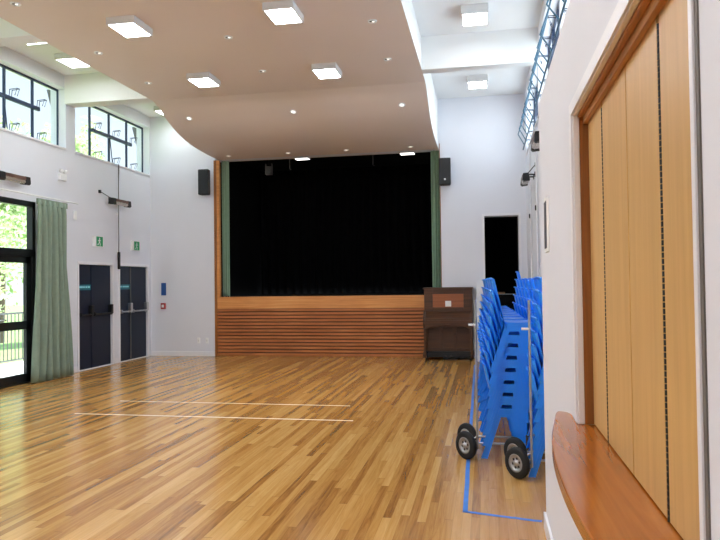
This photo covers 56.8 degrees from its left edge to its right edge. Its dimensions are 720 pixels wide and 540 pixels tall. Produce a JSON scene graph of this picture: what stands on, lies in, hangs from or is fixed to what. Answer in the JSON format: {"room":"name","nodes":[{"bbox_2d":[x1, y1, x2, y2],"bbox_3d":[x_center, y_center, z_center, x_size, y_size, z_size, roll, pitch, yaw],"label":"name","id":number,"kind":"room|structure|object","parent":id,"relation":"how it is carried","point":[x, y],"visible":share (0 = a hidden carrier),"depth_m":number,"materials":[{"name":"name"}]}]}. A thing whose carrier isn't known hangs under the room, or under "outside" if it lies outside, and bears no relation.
{"room":"school assembly hall","nodes":[
{"label":"school assembly hall","id":0,"kind":"room"},
{"bbox_2d":[0,46,150,366],"bbox_3d":[-6.273,-1.039,6.239,0.300,5.500,17.500,-1,-1,11],"label":"wall","id":1,"kind":"structure","parent":0,"point":[41,162],"depth_m":12.10,"materials":[{"name":"white paint"}]},
{"bbox_2d":[0,171,30,184],"bbox_3d":[-5.314,-1.454,9.999,0.210,0.258,0.830,-1,-1,11],"label":"wall heater","id":2,"kind":"object","parent":1,"relation":"attached to","point":[23,180],"visible":1,"depth_m":10.05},
{"bbox_2d":[6,172,25,179],"bbox_3d":[-5.204,-1.419,10.064,0.016,0.050,0.440,-1,-1,11],"label":"grille","id":3,"kind":"object","parent":2,"relation":"attached to","point":[10,176],"depth_m":10.02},
{"bbox_2d":[0,196,35,388],"bbox_3d":[-5.604,0.315,9.014,0.146,2.890,3.550,-1,-1,11],"label":"door","id":4,"kind":"structure","parent":1,"relation":"in","point":[27,256],"depth_m":10.58,"materials":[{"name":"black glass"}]},
{"bbox_2d":[0,64,66,149],"bbox_3d":[-5.446,-2.651,10.321,0.221,1.070,2.690,-1,-1,11],"label":"window","id":5,"kind":"structure","parent":1,"relation":"in","point":[3,95],"depth_m":10.75,"materials":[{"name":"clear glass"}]},
{"bbox_2d":[0,188,78,203],"bbox_3d":[-5.363,-1.192,9.785,0.184,0.028,3.800,-1,-1,11],"label":"rail","id":6,"kind":"object","parent":1,"relation":"attached to","point":[63,201],"visible":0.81,"depth_m":10.60,"materials":[{"name":"white plastic"}]},
{"bbox_2d":[31,198,73,382],"bbox_3d":[-5.051,0.328,10.914,0.219,2.930,0.981,-1,-1,11],"label":"door curtain","id":7,"kind":"object","parent":6,"relation":"hanging from","point":[52,342],"visible":1,"depth_m":10.82,"materials":[{"name":"fabric"}]},
{"bbox_2d":[58,169,67,180],"bbox_3d":[-5.116,-1.634,11.446,0.070,0.195,0.182,-1,-1,11],"label":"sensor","id":8,"kind":"object","parent":1,"relation":"attached to","point":[62,176],"visible":1,"depth_m":11.40,"materials":[{"name":"white plastic"}]},
{"bbox_2d":[77,261,113,371],"bbox_3d":[-4.953,0.838,12.428,0.145,1.970,1.180,-1,-1,11],"label":"door","id":9,"kind":"structure","parent":1,"relation":"in","point":[94,308],"depth_m":12.41,"materials":[{"name":"blue paint"}]},
{"bbox_2d":[92,236,103,246],"bbox_3d":[-4.917,-0.536,12.498,0.036,0.200,0.330,-1,-1,11],"label":"exit sign","id":10,"kind":"object","parent":1,"relation":"attached to","point":[97,241],"visible":1,"depth_m":12.48,"materials":[{"name":"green plastic"}]},
{"bbox_2d":[75,106,149,175],"bbox_3d":[-4.904,-2.598,13.200,0.221,1.070,2.690,-1,-1,11],"label":"window","id":11,"kind":"structure","parent":1,"relation":"in","point":[90,129],"depth_m":13.21,"materials":[{"name":"clear glass"}]},
{"bbox_2d":[98,190,130,207],"bbox_3d":[-4.758,-1.380,12.946,0.210,0.258,0.830,-1,-1,11],"label":"wall heater","id":12,"kind":"object","parent":1,"relation":"attached to","point":[111,200],"visible":1,"depth_m":12.89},
{"bbox_2d":[116,199,128,203],"bbox_3d":[-4.649,-1.344,13.011,0.016,0.050,0.440,-1,-1,11],"label":"grille","id":13,"kind":"object","parent":12,"relation":"attached to","point":[118,201],"depth_m":12.97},
{"bbox_2d":[118,263,148,362],"bbox_3d":[-4.699,0.863,13.774,0.145,1.970,1.200,-1,-1,11],"label":"door","id":14,"kind":"structure","parent":1,"relation":"in","point":[133,306],"depth_m":13.77,"materials":[{"name":"blue paint"}]},
{"bbox_2d":[131,241,139,250],"bbox_3d":[-4.665,-0.502,13.834,0.036,0.200,0.330,-1,-1,11],"label":"exit sign","id":15,"kind":"object","parent":1,"relation":"attached to","point":[135,245],"visible":1,"depth_m":13.80,"materials":[{"name":"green plastic"}]},
{"bbox_2d":[116,164,119,268],"bbox_3d":[-4.778,-1.055,13.176,0.075,2.081,0.090,-1,-1,11],"label":"pole","id":16,"kind":"object","parent":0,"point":[118,164],"depth_m":13.14,"materials":[{"name":"grey metal"}]},
{"bbox_2d":[0,356,546,539],"bbox_3d":[-2.176,1.741,5.416,8.565,0.200,17.500,-1,-1,11],"label":"floor","id":17,"kind":"structure","parent":0,"point":[396,470],"depth_m":5.86,"materials":[{"name":"wood"}]},
{"bbox_2d":[75,413,352,420],"bbox_3d":[-1.736,1.681,7.609,3.380,0.001,0.030,-1,-1,11],"label":"floor line","id":18,"kind":"object","parent":17,"relation":"on","point":[75,413],"depth_m":7.56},
{"bbox_2d":[137,401,343,405],"bbox_3d":[-1.640,1.698,8.473,3.090,0.001,0.025,-1,-1,11],"label":"floor line","id":19,"kind":"object","parent":17,"relation":"on","point":[137,401],"depth_m":8.45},
{"bbox_2d":[213,143,442,357],"bbox_3d":[-0.487,-0.329,15.125,4.825,4.300,2.770,-1,-1,11],"label":"stage","id":20,"kind":"object","parent":17,"relation":"on","point":[389,324],"visible":0.79,"depth_m":13.81,"materials":[{"name":"brown wood"}]},
{"bbox_2d":[423,287,473,360],"bbox_3d":[1.727,1.043,12.999,0.974,1.409,0.519,-1,-1,11],"label":"upright piano","id":21,"kind":"object","parent":17,"relation":"on","point":[448,311],"visible":0.98,"depth_m":12.95,"materials":[{"name":"brown wood"}]},
{"bbox_2d":[456,299,513,459],"bbox_3d":[1.092,0.927,5.809,0.516,1.360,0.548,-1,-1,11],"label":"trolley","id":22,"kind":"object","parent":17,"relation":"on","point":[467,440],"visible":0.98,"depth_m":5.63,"materials":[{"name":"black rubber"}]},
{"bbox_2d":[479,347,510,430],"bbox_3d":[1.430,1.224,6.954,0.370,0.805,0.500,-1,-1,11],"label":"chair","id":23,"kind":"object","parent":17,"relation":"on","point":[480,348],"visible":0.13,"depth_m":6.74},
{"bbox_2d":[480,337,484,419],"bbox_3d":[1.440,1.119,6.954,0.370,0.805,0.500,-1,-1,11],"label":"chair","id":24,"kind":"object","parent":23,"relation":"on","point":[481,338],"visible":0.16,"depth_m":6.81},
{"bbox_2d":[481,328,485,409],"bbox_3d":[1.451,1.014,6.954,0.370,0.805,0.500,-1,-1,11],"label":"chair","id":25,"kind":"object","parent":24,"relation":"on","point":[482,329],"visible":0.17,"depth_m":6.80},
{"bbox_2d":[482,318,486,398],"bbox_3d":[1.461,0.909,6.954,0.370,0.805,0.500,-1,-1,11],"label":"chair","id":26,"kind":"object","parent":25,"relation":"on","point":[483,319],"visible":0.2,"depth_m":6.89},
{"bbox_2d":[483,308,487,388],"bbox_3d":[1.472,0.803,6.954,0.370,0.805,0.500,-1,-1,11],"label":"chair","id":27,"kind":"object","parent":26,"relation":"on","point":[485,380],"visible":0.14,"depth_m":6.88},
{"bbox_3d":[1.482,0.698,6.954,0.370,0.805,0.500,-1,-1,11],"label":"chair","id":28,"kind":"object","parent":27,"relation":"on","visible":0},
{"bbox_3d":[1.492,0.593,6.954,0.370,0.805,0.500,-1,-1,11],"label":"chair","id":29,"kind":"object","parent":28,"relation":"on","visible":0},
{"bbox_2d":[486,278,522,323],"bbox_3d":[1.503,0.488,6.954,0.370,0.805,0.500,-1,-1,11],"label":"chair","id":30,"kind":"object","parent":29,"relation":"on","point":[514,315],"visible":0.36,"depth_m":6.85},
{"bbox_2d":[480,352,512,441],"bbox_3d":[1.340,1.214,6.421,0.370,0.805,0.500,-1,-1,11],"label":"chair","id":31,"kind":"object","parent":17,"relation":"on","point":[482,356],"visible":0.14,"depth_m":6.20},
{"bbox_2d":[481,342,485,431],"bbox_3d":[1.350,1.109,6.421,0.370,0.805,0.500,-1,-1,11],"label":"chair","id":32,"kind":"object","parent":31,"relation":"on","point":[483,344],"visible":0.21,"depth_m":6.28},
{"bbox_2d":[482,331,486,420],"bbox_3d":[1.361,1.004,6.421,0.370,0.805,0.500,-1,-1,11],"label":"chair","id":33,"kind":"object","parent":32,"relation":"on","point":[484,333],"visible":0.18,"depth_m":6.28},
{"bbox_2d":[483,321,491,408],"bbox_3d":[1.371,0.899,6.421,0.370,0.805,0.500,-1,-1,11],"label":"chair","id":34,"kind":"object","parent":33,"relation":"on","point":[484,322],"visible":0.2,"depth_m":6.28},
{"bbox_2d":[484,310,493,397],"bbox_3d":[1.381,0.793,6.421,0.370,0.805,0.500,-1,-1,11],"label":"chair","id":35,"kind":"object","parent":34,"relation":"on","point":[485,311],"visible":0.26,"depth_m":6.28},
{"bbox_2d":[485,299,496,386],"bbox_3d":[1.392,0.688,6.421,0.370,0.805,0.500,-1,-1,11],"label":"chair","id":36,"kind":"object","parent":35,"relation":"on","point":[486,300],"visible":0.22,"depth_m":6.29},
{"bbox_2d":[486,289,514,365],"bbox_3d":[1.402,0.583,6.421,0.370,0.805,0.500,-1,-1,11],"label":"chair","id":37,"kind":"object","parent":36,"relation":"on","point":[486,289],"visible":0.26,"depth_m":6.29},
{"bbox_2d":[487,278,526,353],"bbox_3d":[1.413,0.478,6.421,0.370,0.805,0.500,-1,-1,11],"label":"chair","id":38,"kind":"object","parent":37,"relation":"on","point":[490,283],"visible":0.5,"depth_m":6.28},
{"bbox_2d":[481,359,516,458],"bbox_3d":[1.255,1.204,5.889,0.370,0.805,0.500,-1,-1,11],"label":"chair","id":39,"kind":"object","parent":17,"relation":"on","point":[506,410],"visible":0.48,"depth_m":5.68,"materials":[{"name":"plastic"}]},
{"bbox_2d":[482,347,525,445],"bbox_3d":[1.265,1.099,5.889,0.370,0.805,0.500,-1,-1,11],"label":"chair","id":40,"kind":"object","parent":39,"relation":"on","point":[507,398],"visible":0.51,"depth_m":5.68,"materials":[{"name":"plastic"}]},
{"bbox_2d":[483,336,526,434],"bbox_3d":[1.276,0.994,5.889,0.370,0.805,0.500,-1,-1,11],"label":"chair","id":41,"kind":"object","parent":40,"relation":"on","point":[509,385],"visible":0.56,"depth_m":5.68,"materials":[{"name":"plastic"}]},
{"bbox_2d":[484,324,527,421],"bbox_3d":[1.286,0.889,5.889,0.370,0.805,0.500,-1,-1,11],"label":"chair","id":42,"kind":"object","parent":41,"relation":"on","point":[510,373],"visible":0.57,"depth_m":5.68,"materials":[{"name":"plastic"}]},
{"bbox_2d":[486,312,529,409],"bbox_3d":[1.297,0.783,5.889,0.370,0.805,0.500,-1,-1,11],"label":"chair","id":43,"kind":"object","parent":42,"relation":"on","point":[511,361],"visible":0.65,"depth_m":5.68,"materials":[{"name":"plastic"}]},
{"bbox_2d":[487,301,528,396],"bbox_3d":[1.307,0.678,5.889,0.370,0.805,0.500,-1,-1,11],"label":"chair","id":44,"kind":"object","parent":43,"relation":"on","point":[512,349],"visible":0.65,"depth_m":5.68,"materials":[{"name":"plastic"}]},
{"bbox_2d":[488,289,528,384],"bbox_3d":[1.317,0.573,5.888,0.370,0.805,0.500,-1,-1,11],"label":"chair","id":45,"kind":"object","parent":44,"relation":"on","point":[513,337],"visible":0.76,"depth_m":5.68,"materials":[{"name":"plastic"}]},
{"bbox_2d":[489,278,532,371],"bbox_3d":[1.328,0.468,5.888,0.370,0.805,0.500,-1,-1,11],"label":"chair","id":46,"kind":"object","parent":45,"relation":"on","point":[508,325],"visible":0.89,"depth_m":5.68,"materials":[{"name":"plastic"}]},
{"bbox_2d":[462,365,541,521],"bbox_3d":[1.377,1.651,8.149,0.492,0.001,8.006,-1,-1,7],"label":"tape","id":47,"kind":"object","parent":17,"relation":"on","point":[467,473],"visible":0.89,"depth_m":4.84,"materials":[{"name":"plastic"}]},
{"bbox_2d":[498,294,515,310],"bbox_3d":[2.666,1.092,12.291,0.660,1.260,1.560,-1,-1,11],"label":"stair","id":48,"kind":"structure","parent":17,"relation":"on","point":[505,299],"depth_m":12.80,"materials":[{"name":"black paint"}]},
{"bbox_2d":[504,300,544,478],"bbox_3d":[1.371,0.912,5.242,0.476,1.360,0.548,-1,-1,11],"label":"trolley","id":49,"kind":"object","parent":17,"relation":"on","point":[517,462],"visible":0.98,"depth_m":5.06,"materials":[{"name":"black rubber"}]},
{"bbox_2d":[526,366,544,476],"bbox_3d":[1.515,1.189,5.326,0.370,0.805,0.500,-1,-1,11],"label":"chair","id":50,"kind":"object","parent":17,"relation":"on","point":[533,472],"visible":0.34,"depth_m":5.12,"materials":[{"name":"plastic"}]},
{"bbox_2d":[526,353,544,463],"bbox_3d":[1.526,1.084,5.326,0.370,0.805,0.500,-1,-1,11],"label":"chair","id":51,"kind":"object","parent":50,"relation":"on","point":[536,453],"visible":0.27,"depth_m":5.16,"materials":[{"name":"plastic"}]},
{"bbox_2d":[527,341,544,449],"bbox_3d":[1.536,0.979,5.326,0.370,0.805,0.500,-1,-1,11],"label":"chair","id":52,"kind":"object","parent":51,"relation":"on","point":[537,440],"visible":0.24,"depth_m":5.16,"materials":[{"name":"plastic"}]},
{"bbox_2d":[528,328,544,435],"bbox_3d":[1.546,0.874,5.326,0.370,0.805,0.500,-1,-1,11],"label":"chair","id":53,"kind":"object","parent":52,"relation":"on","point":[538,428],"visible":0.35,"depth_m":5.17,"materials":[{"name":"plastic"}]},
{"bbox_2d":[531,315,543,422],"bbox_3d":[1.557,0.768,5.326,0.370,0.805,0.500,-1,-1,11],"label":"chair","id":54,"kind":"object","parent":53,"relation":"on","point":[540,412],"visible":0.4,"depth_m":5.17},
{"bbox_2d":[532,302,543,408],"bbox_3d":[1.567,0.663,5.326,0.370,0.805,0.500,-1,-1,11],"label":"chair","id":55,"kind":"object","parent":54,"relation":"on","point":[540,403],"visible":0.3,"depth_m":5.17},
{"bbox_2d":[533,289,543,394],"bbox_3d":[1.578,0.558,5.326,0.370,0.805,0.500,-1,-1,11],"label":"chair","id":56,"kind":"object","parent":55,"relation":"on","point":[538,293],"visible":0.16,"depth_m":5.17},
{"bbox_2d":[534,276,543,380],"bbox_3d":[1.588,0.453,5.326,0.370,0.805,0.500,-1,-1,11],"label":"chair","id":57,"kind":"object","parent":56,"relation":"on","point":[539,279],"visible":0.16,"depth_m":5.18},
{"bbox_2d":[6,0,543,116],"bbox_3d":[-2.246,-3.682,5.529,7.965,0.250,16.900,-1,-1,11],"label":"ceiling","id":58,"kind":"structure","parent":0,"point":[434,17],"depth_m":10.12,"materials":[{"name":"white paint"}]},
{"bbox_2d":[0,18,45,46],"bbox_3d":[-4.895,-3.207,8.701,1.570,0.500,0.270,-1,-1,11],"label":"ceiling beam","id":59,"kind":"structure","parent":58,"relation":"attached to","point":[10,34],"depth_m":8.50,"materials":[{"name":"white paint"}]},
{"bbox_2d":[54,53,89,67],"bbox_3d":[-4.609,-3.372,10.700,0.360,0.094,0.450,-1,-1,11],"label":"ceiling light","id":60,"kind":"object","parent":58,"relation":"attached to","point":[63,58],"visible":0.6,"depth_m":10.61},
{"bbox_2d":[58,58,87,67],"bbox_3d":[-4.608,-3.334,10.700,0.320,0.010,0.410,-1,-1,11],"label":"diffuser","id":61,"kind":"object","parent":60,"relation":"attached to","point":[70,62],"depth_m":10.68,"materials":[{"name":"plastic"}]},
{"bbox_2d":[64,73,152,107],"bbox_3d":[-4.353,-3.154,11.579,1.570,0.500,0.270,-1,-1,11],"label":"ceiling beam","id":62,"kind":"structure","parent":58,"relation":"attached to","point":[90,89],"depth_m":11.50,"materials":[{"name":"white paint"}]},
{"bbox_2d":[0,0,437,159],"bbox_3d":[-2.302,-3.051,5.527,4.695,1.010,16.900,-1,-1,11],"label":"ceiling panel","id":63,"kind":"object","parent":58,"relation":"attached to","point":[248,116],"visible":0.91,"depth_m":9.73,"materials":[{"name":"beige paint"}]},
{"bbox_2d":[106,15,152,37],"bbox_3d":[-2.794,-2.952,8.081,0.360,0.089,0.450,-1,-1,11],"label":"ceiling light","id":64,"kind":"object","parent":63,"relation":"attached to","point":[128,26],"visible":1,"depth_m":7.99,"materials":[{"name":"plastic"}]},
{"bbox_2d":[109,23,148,36],"bbox_3d":[-2.794,-2.917,8.081,0.320,0.010,0.410,-1,-1,11],"label":"diffuser","id":65,"kind":"object","parent":64,"relation":"attached to","point":[124,29],"depth_m":8.06,"materials":[{"name":"plastic"}]},
{"bbox_2d":[186,72,220,87],"bbox_3d":[-2.394,-2.913,10.204,0.360,0.089,0.450,-1,-1,11],"label":"ceiling light","id":66,"kind":"object","parent":63,"relation":"attached to","point":[201,79],"visible":1,"depth_m":10.09,"materials":[{"name":"plastic"}]},
{"bbox_2d":[190,78,217,86],"bbox_3d":[-2.394,-2.877,10.203,0.320,0.010,0.410,-1,-1,11],"label":"diffuser","id":67,"kind":"object","parent":66,"relation":"attached to","point":[199,82],"depth_m":10.19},
{"bbox_2d":[262,0,303,24],"bbox_3d":[-0.888,-2.984,7.723,0.360,0.089,0.450,-1,-1,11],"label":"ceiling light","id":68,"kind":"object","parent":63,"relation":"attached to","point":[283,12],"visible":1,"depth_m":7.62,"materials":[{"name":"plastic"}]},
{"bbox_2d":[265,8,300,23],"bbox_3d":[-0.887,-2.949,7.722,0.320,0.010,0.410,-1,-1,11],"label":"diffuser","id":69,"kind":"object","parent":68,"relation":"attached to","point":[276,15],"depth_m":7.70,"materials":[{"name":"plastic"}]},
{"bbox_2d":[311,62,341,78],"bbox_3d":[-0.488,-2.945,9.845,0.360,0.089,0.450,-1,-1,11],"label":"ceiling light","id":70,"kind":"object","parent":63,"relation":"attached to","point":[321,70],"visible":1,"depth_m":9.72,"materials":[{"name":"plastic"}]},
{"bbox_2d":[313,69,339,78],"bbox_3d":[-0.488,-2.910,9.845,0.320,0.010,0.410,-1,-1,11],"label":"diffuser","id":71,"kind":"object","parent":70,"relation":"attached to","point":[320,73],"depth_m":9.84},
{"bbox_2d":[461,3,487,26],"bbox_3d":[1.564,-3.471,9.061,0.360,0.124,0.450,-1,-1,11],"label":"ceiling light","id":72,"kind":"object","parent":58,"relation":"attached to","point":[471,14],"visible":1,"depth_m":8.90,"materials":[{"name":"plastic"}]},
{"bbox_2d":[463,13,486,25],"bbox_3d":[1.565,-3.418,9.060,0.320,0.010,0.410,-1,-1,11],"label":"diffuser","id":73,"kind":"object","parent":72,"relation":"attached to","point":[469,19],"depth_m":9.06,"materials":[{"name":"plastic"}]},
{"bbox_2d":[467,74,487,88],"bbox_3d":[2.132,-3.415,12.078,0.360,0.124,0.450,-1,-1,11],"label":"ceiling light","id":74,"kind":"object","parent":58,"relation":"attached to","point":[480,81],"visible":1,"depth_m":11.88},
{"bbox_2d":[468,81,486,88],"bbox_3d":[2.133,-3.362,12.077,0.320,0.010,0.410,-1,-1,11],"label":"diffuser","id":75,"kind":"object","parent":74,"relation":"attached to","point":[471,84],"depth_m":12.05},
{"bbox_2d":[421,27,538,73],"bbox_3d":[1.777,-3.267,9.933,1.700,0.500,0.200,-1,-1,11],"label":"ceiling beam","id":76,"kind":"structure","parent":58,"relation":"attached to","point":[511,48],"depth_m":9.84,"materials":[{"name":"white paint"}]},
{"bbox_2d":[220,152,430,296],"bbox_3d":[-0.107,-0.477,15.438,5.660,4.600,2.880,-1,-1,11],"label":"wall","id":77,"kind":"structure","parent":0,"point":[244,176],"depth_m":16.08,"materials":[{"name":"fabric"}]},
{"bbox_2d":[265,160,272,174],"bbox_3d":[-2.110,-2.403,15.403,0.180,0.400,0.160,-1,-1,11],"label":"spotlight","id":78,"kind":"object","parent":77,"relation":"hanging from","point":[268,169],"visible":0.94,"depth_m":15.33,"materials":[{"name":"grey metal"}]},
{"bbox_2d":[260,164,440,294],"bbox_3d":[0.101,-0.990,16.538,5.385,3.159,0.149,-1,-1,11],"label":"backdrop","id":79,"kind":"structure","parent":77,"relation":"hanging from","point":[363,230],"depth_m":16.62,"materials":[{"name":"black fabric"}]},
{"bbox_2d":[150,94,527,357],"bbox_3d":[-0.622,-0.953,13.919,7.965,5.500,0.312,-1,-1,11],"label":"wall","id":80,"kind":"structure","parent":0,"point":[479,135],"depth_m":14.13,"materials":[{"name":"white paint"}]},
{"bbox_2d":[161,283,165,294],"bbox_3d":[-4.253,0.415,14.415,0.110,0.270,0.008,-1,-1,11],"label":"notice sign","id":81,"kind":"object","parent":80,"relation":"attached to","point":[163,285],"visible":1,"depth_m":14.41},
{"bbox_2d":[152,351,214,355],"bbox_3d":[-3.802,1.797,14.300,1.452,0.100,0.015,-1,-1,11],"label":"baseboard","id":82,"kind":"structure","parent":80,"relation":"attached to","point":[154,353],"depth_m":14.29,"materials":[{"name":"wood"}]},
{"bbox_2d":[198,169,209,194],"bbox_3d":[-3.300,-1.863,14.167,0.235,0.540,0.225,-1,-1,11],"label":"wall speaker","id":83,"kind":"object","parent":80,"relation":"attached to","point":[203,174],"visible":1,"depth_m":14.06},
{"bbox_2d":[222,161,229,296],"bbox_3d":[-2.905,-0.998,14.407,0.162,3.154,0.098,0,-1,-12],"label":"stage curtain","id":84,"kind":"object","parent":80,"relation":"hanging from","point":[225,164],"visible":0.96,"depth_m":14.40,"materials":[{"name":"green fabric"}]},
{"bbox_2d":[431,150,440,286],"bbox_3d":[1.546,-1.073,13.569,0.176,3.154,0.095,-1,-1,11],"label":"stage curtain","id":85,"kind":"object","parent":80,"relation":"hanging from","point":[435,187],"visible":0.84,"depth_m":13.57,"materials":[{"name":"green fabric"}]},
{"bbox_2d":[439,157,450,185],"bbox_3d":[1.691,-1.947,13.227,0.235,0.540,0.228,-1,-1,11],"label":"wall speaker","id":86,"kind":"object","parent":80,"relation":"attached to","point":[444,163],"visible":1,"depth_m":13.12,"materials":[{"name":"black plastic"}]},
{"bbox_2d":[482,213,521,293],"bbox_3d":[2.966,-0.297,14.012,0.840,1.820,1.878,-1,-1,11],"label":"door frame","id":87,"kind":"structure","parent":80,"relation":"in","point":[499,234],"depth_m":14.86,"materials":[{"name":"white paint"}]},
{"bbox_2d":[476,281,483,361],"bbox_3d":[2.340,0.978,12.867,0.150,1.520,0.587,-1,-1,11],"label":"wall","id":88,"kind":"structure","parent":0,"point":[479,284],"depth_m":12.59,"materials":[{"name":"white paint"}]},
{"bbox_2d":[524,0,569,277],"bbox_3d":[1.848,-1.176,4.711,0.300,5.500,17.500,-1,-1,11],"label":"wall","id":89,"kind":"structure","parent":0,"point":[554,3],"depth_m":10.76,"materials":[{"name":"white paint"}]},
{"bbox_2d":[520,165,534,186],"bbox_3d":[2.714,-1.533,10.727,0.210,0.258,0.830,-1,-1,11],"label":"wall heater","id":90,"kind":"object","parent":89,"relation":"attached to","point":[525,178],"visible":0.92,"depth_m":10.58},
{"bbox_2d":[529,145,532,277],"bbox_3d":[2.970,-0.238,11.556,0.044,3.880,0.040,-1,-1,11],"label":"conduit","id":91,"kind":"object","parent":89,"relation":"attached to","point":[530,214],"visible":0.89,"depth_m":11.56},
{"bbox_2d":[526,84,537,155],"bbox_3d":[2.972,-2.739,11.291,0.221,1.070,2.830,-1,-1,11],"label":"window","id":92,"kind":"structure","parent":89,"relation":"in","point":[535,113],"depth_m":11.40,"materials":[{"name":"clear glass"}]},
{"bbox_2d":[518,81,532,149],"bbox_3d":[2.800,-2.571,11.351,0.121,0.561,2.564,-1,-1,11],"label":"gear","id":93,"kind":"object","parent":92,"relation":"attached to","point":[528,94],"visible":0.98,"depth_m":11.11,"materials":[{"name":"teal paint"}]},
{"bbox_2d":[531,131,539,151],"bbox_3d":[2.232,-1.660,8.175,0.210,0.258,0.830,-1,-1,11],"label":"wall heater","id":94,"kind":"object","parent":89,"relation":"attached to","point":[535,140],"visible":0.56,"depth_m":8.18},
{"bbox_2d":[534,126,538,275],"bbox_3d":[2.711,-0.263,10.181,0.044,3.880,0.040,-1,-1,11],"label":"conduit","id":95,"kind":"object","parent":89,"relation":"attached to","point":[536,205],"visible":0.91,"depth_m":10.18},
{"bbox_2d":[537,5,558,118],"bbox_3d":[2.430,-2.792,8.412,0.221,1.070,2.830,-1,-1,11],"label":"window","id":96,"kind":"structure","parent":89,"relation":"in","point":[553,40],"depth_m":8.58,"materials":[{"name":"clear glass"}]},
{"bbox_2d":[528,0,552,110],"bbox_3d":[2.254,-2.624,8.453,0.121,0.561,2.564,-1,-1,11],"label":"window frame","id":97,"kind":"structure","parent":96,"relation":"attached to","point":[541,34],"depth_m":8.16,"materials":[{"name":"teal paint"}]},
{"bbox_3d":[1.888,-2.845,5.534,0.221,1.070,2.830,-1,-1,11],"label":"window","id":98,"kind":"structure","parent":89,"relation":"in","visible":0},
{"bbox_2d":[546,0,566,36],"bbox_3d":[1.712,-2.677,5.579,0.121,0.561,2.515,-1,-1,11],"label":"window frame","id":99,"kind":"structure","parent":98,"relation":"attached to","point":[564,1],"depth_m":6.43,"materials":[{"name":"teal paint"}]},
{"bbox_2d":[539,0,719,539],"bbox_3d":[0.635,0.202,0.233,0.475,2.590,7.700,-1,-1,11],"label":"wall","id":100,"kind":"structure","parent":0,"point":[585,22],"depth_m":2.68,"materials":[{"name":"white paint"}]},
{"bbox_2d":[544,196,549,252],"bbox_3d":[1.018,-0.245,3.629,0.014,0.295,0.160,-1,-1,11],"label":"notice","id":101,"kind":"object","parent":100,"relation":"attached to","point":[546,200],"visible":1,"depth_m":3.56,"materials":[{"name":"white paper"}]},
{"bbox_2d":[544,201,546,248],"bbox_3d":[1.012,-0.245,3.635,0.002,0.255,0.130,-1,-1,11],"label":"print","id":102,"kind":"object","parent":101,"relation":"attached to","point":[545,202],"depth_m":3.61},
{"bbox_2d":[544,512,552,539],"bbox_3d":[0.645,1.447,0.216,0.490,0.100,7.715,-1,-1,11],"label":"baseboard","id":103,"kind":"structure","parent":100,"relation":"attached to","point":[547,529],"depth_m":3.85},
{"bbox_2d":[579,117,593,423],"bbox_3d":[0.745,-0.020,1.806,0.070,1.181,1.495,-1,-1,11],"label":"trim","id":104,"kind":"structure","parent":100,"relation":"attached to","point":[583,128],"depth_m":2.53,"materials":[{"name":"wood"}]},
{"bbox_2d":[552,411,683,539],"bbox_3d":[0.662,0.673,1.745,0.242,0.200,2.134,-1,-1,11],"label":"countertop","id":105,"kind":"structure","parent":100,"relation":"attached to","point":[603,498],"depth_m":1.73,"materials":[{"name":"wood"}]},
{"bbox_2d":[578,0,666,123],"bbox_3d":[0.716,-0.590,1.823,0.036,0.039,1.471,-1,-1,11],"label":"trim","id":106,"kind":"structure","parent":100,"relation":"attached to","point":[646,12],"depth_m":1.79,"materials":[{"name":"wood"}]},
{"bbox_2d":[569,0,705,539],"bbox_3d":[0.698,-0.043,1.831,0.030,1.231,1.565,-1,-1,11],"label":"trim","id":107,"kind":"structure","parent":100,"relation":"attached to","point":[622,6],"depth_m":1.81,"materials":[{"name":"paint"}]},
{"bbox_2d":[588,0,699,539],"bbox_3d":[0.759,-0.017,1.804,0.040,1.174,1.475,-1,-1,11],"label":"shutter","id":108,"kind":"object","parent":100,"relation":"attached to","point":[640,182],"visible":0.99,"depth_m":1.62,"materials":[{"name":"brown wood"}]},
{"bbox_2d":[693,0,710,539],"bbox_3d":[0.544,0.055,1.054,0.003,2.220,0.015,-1,-1,11],"label":"trim","id":109,"kind":"structure","parent":100,"relation":"attached to","point":[695,2],"depth_m":1.05,"materials":[{"name":"metal"}]},
{"label":"outside","id":110,"kind":"structure","parent":0,"visible":0},
{"bbox_2d":[0,305,22,364],"bbox_3d":[-28.486,3.110,30.752,52.550,0.200,90.000,-1,-1,11],"label":"ground","id":111,"kind":"structure","parent":110,"point":[19,308],"depth_m":25.04,"materials":[{"name":"green plant"}]},
{"bbox_2d":[0,210,17,310],"bbox_3d":[-10.293,-0.045,16.612,2.704,5.070,2.486,-1,-1,11],"label":"tree","id":112,"kind":"object","parent":111,"relation":"on","point":[2,212],"visible":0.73,"depth_m":17.31,"materials":[{"name":"green plant"}]},
{"bbox_2d":[0,361,22,377],"bbox_3d":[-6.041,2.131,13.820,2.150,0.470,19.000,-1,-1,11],"label":"deck","id":113,"kind":"object","parent":111,"relation":"on","point":[9,369],"depth_m":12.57,"materials":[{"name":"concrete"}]},
{"bbox_2d":[0,312,22,362],"bbox_3d":[-7.009,1.393,14.012,0.050,1.040,19.008,-1,-1,11],"label":"deck railing","id":114,"kind":"object","parent":113,"relation":"on","point":[9,313],"visible":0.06,"depth_m":13.58,"materials":[{"name":"grey metal"}]},
{"bbox_2d":[0,203,26,322],"bbox_3d":[-11.338,-0.054,20.037,2.936,5.960,3.599,-1,-1,8],"label":"tree","id":115,"kind":"object","parent":111,"relation":"on","point":[23,233],"visible":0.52,"depth_m":20.40,"materials":[{"name":"green plant"}]},
{"bbox_2d":[0,116,30,342],"bbox_3d":[-13.290,-1.503,24.522,2.578,8.382,2.388,-1,-1,11],"label":"tree","id":116,"kind":"object","parent":111,"relation":"on","point":[11,212],"visible":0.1,"depth_m":24.43,"materials":[{"name":"green plant"}]},
{"bbox_2d":[40,120,105,159],"bbox_3d":[-11.499,-1.761,26.870,2.686,8.950,2.677,-1,-1,11],"label":"tree","id":117,"kind":"object","parent":111,"relation":"on","point":[80,142],"visible":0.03,"depth_m":27.13,"materials":[{"name":"green plant"}]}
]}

